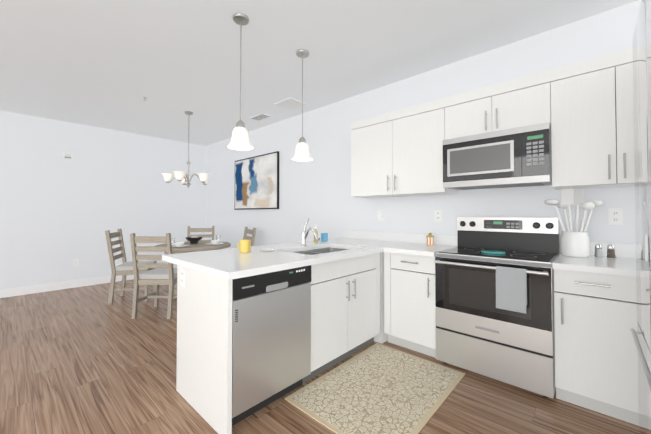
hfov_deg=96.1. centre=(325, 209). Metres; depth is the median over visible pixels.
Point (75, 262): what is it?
electrical outlet
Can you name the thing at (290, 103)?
ceiling vent
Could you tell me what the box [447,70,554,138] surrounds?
upper cabinet
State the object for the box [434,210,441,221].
electrical outlet
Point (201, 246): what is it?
dining table
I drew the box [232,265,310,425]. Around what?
dishwasher
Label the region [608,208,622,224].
electrical outlet
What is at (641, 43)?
refrigerator
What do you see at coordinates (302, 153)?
pendant light
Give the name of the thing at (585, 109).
upper cabinet
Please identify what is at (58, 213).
wall
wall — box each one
[0,110,203,289]
[204,0,640,253]
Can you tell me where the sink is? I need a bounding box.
[293,247,348,254]
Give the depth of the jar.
2.91 m
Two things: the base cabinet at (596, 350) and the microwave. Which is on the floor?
the base cabinet at (596, 350)
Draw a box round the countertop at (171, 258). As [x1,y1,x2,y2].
[162,250,209,264]
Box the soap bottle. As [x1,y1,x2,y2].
[314,225,317,241]
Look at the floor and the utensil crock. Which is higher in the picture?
the utensil crock
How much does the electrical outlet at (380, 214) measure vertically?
0.120 m
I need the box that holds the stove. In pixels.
[433,217,559,398]
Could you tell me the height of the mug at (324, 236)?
0.090 m
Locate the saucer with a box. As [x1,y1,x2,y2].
[260,249,275,251]
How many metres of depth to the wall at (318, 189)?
3.35 m
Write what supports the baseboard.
attached to the wall at (58, 213)
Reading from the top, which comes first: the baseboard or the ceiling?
the ceiling
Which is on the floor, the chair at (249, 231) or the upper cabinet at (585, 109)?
the chair at (249, 231)
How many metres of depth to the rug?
1.98 m
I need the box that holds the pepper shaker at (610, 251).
[607,244,615,257]
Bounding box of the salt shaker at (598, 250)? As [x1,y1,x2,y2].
[594,244,602,256]
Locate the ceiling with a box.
[0,0,637,145]
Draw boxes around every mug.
[237,240,250,252]
[321,233,327,240]
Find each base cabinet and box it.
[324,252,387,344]
[384,252,435,357]
[554,269,638,425]
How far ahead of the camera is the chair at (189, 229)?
5.42 m
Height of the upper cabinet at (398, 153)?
0.856 m
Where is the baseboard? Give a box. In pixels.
[0,267,176,297]
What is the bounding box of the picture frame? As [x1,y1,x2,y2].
[234,151,278,209]
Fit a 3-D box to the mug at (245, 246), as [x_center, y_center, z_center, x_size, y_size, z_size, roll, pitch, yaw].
[-0.666,0.299,2.372,0.123,0.100,0.086,0,-1,22]
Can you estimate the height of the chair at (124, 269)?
1.004 m
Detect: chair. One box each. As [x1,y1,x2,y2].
[105,229,156,304]
[130,233,176,318]
[187,226,213,241]
[243,227,255,245]
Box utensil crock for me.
[545,188,602,256]
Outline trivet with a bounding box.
[481,250,505,253]
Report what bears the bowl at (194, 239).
on the dining table
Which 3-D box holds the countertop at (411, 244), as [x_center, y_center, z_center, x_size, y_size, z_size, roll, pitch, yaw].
[0.921,0.327,2.772,0.467,0.140,0.673,-1,-1,42]
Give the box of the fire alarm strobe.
[63,152,72,158]
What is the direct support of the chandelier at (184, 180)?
hanging from the ceiling
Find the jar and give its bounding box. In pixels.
[426,233,433,244]
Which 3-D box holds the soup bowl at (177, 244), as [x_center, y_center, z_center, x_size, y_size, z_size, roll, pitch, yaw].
[-2.058,0.497,4.110,0.144,0.055,0.144,-1,-1,42]
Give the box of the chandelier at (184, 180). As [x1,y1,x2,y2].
[161,111,209,187]
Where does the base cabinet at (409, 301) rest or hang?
on the floor
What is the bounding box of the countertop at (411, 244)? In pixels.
[382,233,457,256]
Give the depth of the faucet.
2.84 m
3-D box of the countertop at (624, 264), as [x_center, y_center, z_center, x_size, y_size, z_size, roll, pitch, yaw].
[2.096,0.310,1.716,1.163,0.140,0.647,-1,-1,42]
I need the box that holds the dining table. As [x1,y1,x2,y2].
[156,241,230,294]
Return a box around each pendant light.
[227,13,252,149]
[292,49,312,160]
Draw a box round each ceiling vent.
[250,113,270,120]
[274,97,305,109]
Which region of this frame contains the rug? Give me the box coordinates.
[285,343,464,433]
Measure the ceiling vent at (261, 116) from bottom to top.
0.008 m
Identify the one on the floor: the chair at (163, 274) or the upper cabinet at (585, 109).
the chair at (163, 274)
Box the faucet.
[300,218,319,245]
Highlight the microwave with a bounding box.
[443,122,551,189]
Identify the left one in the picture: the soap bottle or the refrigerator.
the soap bottle
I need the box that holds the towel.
[496,266,526,313]
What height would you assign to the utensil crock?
0.494 m
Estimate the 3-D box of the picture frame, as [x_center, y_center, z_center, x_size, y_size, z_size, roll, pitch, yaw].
[-1.254,-0.466,5.205,1.324,0.940,0.034,-1,-1,42]
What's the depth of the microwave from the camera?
2.29 m
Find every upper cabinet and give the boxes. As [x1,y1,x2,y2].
[351,97,457,197]
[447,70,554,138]
[550,48,634,189]
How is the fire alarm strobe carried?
attached to the wall at (58, 213)
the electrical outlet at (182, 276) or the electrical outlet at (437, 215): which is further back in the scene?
the electrical outlet at (437, 215)
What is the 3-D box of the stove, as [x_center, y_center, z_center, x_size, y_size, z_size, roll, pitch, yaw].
[1.367,0.666,2.341,0.756,1.195,0.699,-1,-1,42]
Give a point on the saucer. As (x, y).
(266, 250)
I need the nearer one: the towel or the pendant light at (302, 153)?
the towel
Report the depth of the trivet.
2.29 m
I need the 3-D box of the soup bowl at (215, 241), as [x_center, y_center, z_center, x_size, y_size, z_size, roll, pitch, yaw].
[-1.670,0.502,4.432,0.144,0.055,0.144,-1,-1,42]
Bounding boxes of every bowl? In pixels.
[174,242,184,246]
[185,236,201,243]
[210,240,219,243]
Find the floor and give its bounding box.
[0,279,640,433]
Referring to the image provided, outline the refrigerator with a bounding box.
[631,0,650,433]
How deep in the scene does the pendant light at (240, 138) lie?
2.22 m
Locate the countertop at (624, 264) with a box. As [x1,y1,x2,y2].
[552,242,635,276]
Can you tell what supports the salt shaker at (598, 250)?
on the countertop at (624, 264)
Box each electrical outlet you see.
[73,259,78,265]
[180,267,184,286]
[377,210,383,220]
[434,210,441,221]
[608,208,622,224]
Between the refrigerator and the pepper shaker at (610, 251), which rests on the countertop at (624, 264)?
the pepper shaker at (610, 251)
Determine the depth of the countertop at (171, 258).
2.19 m

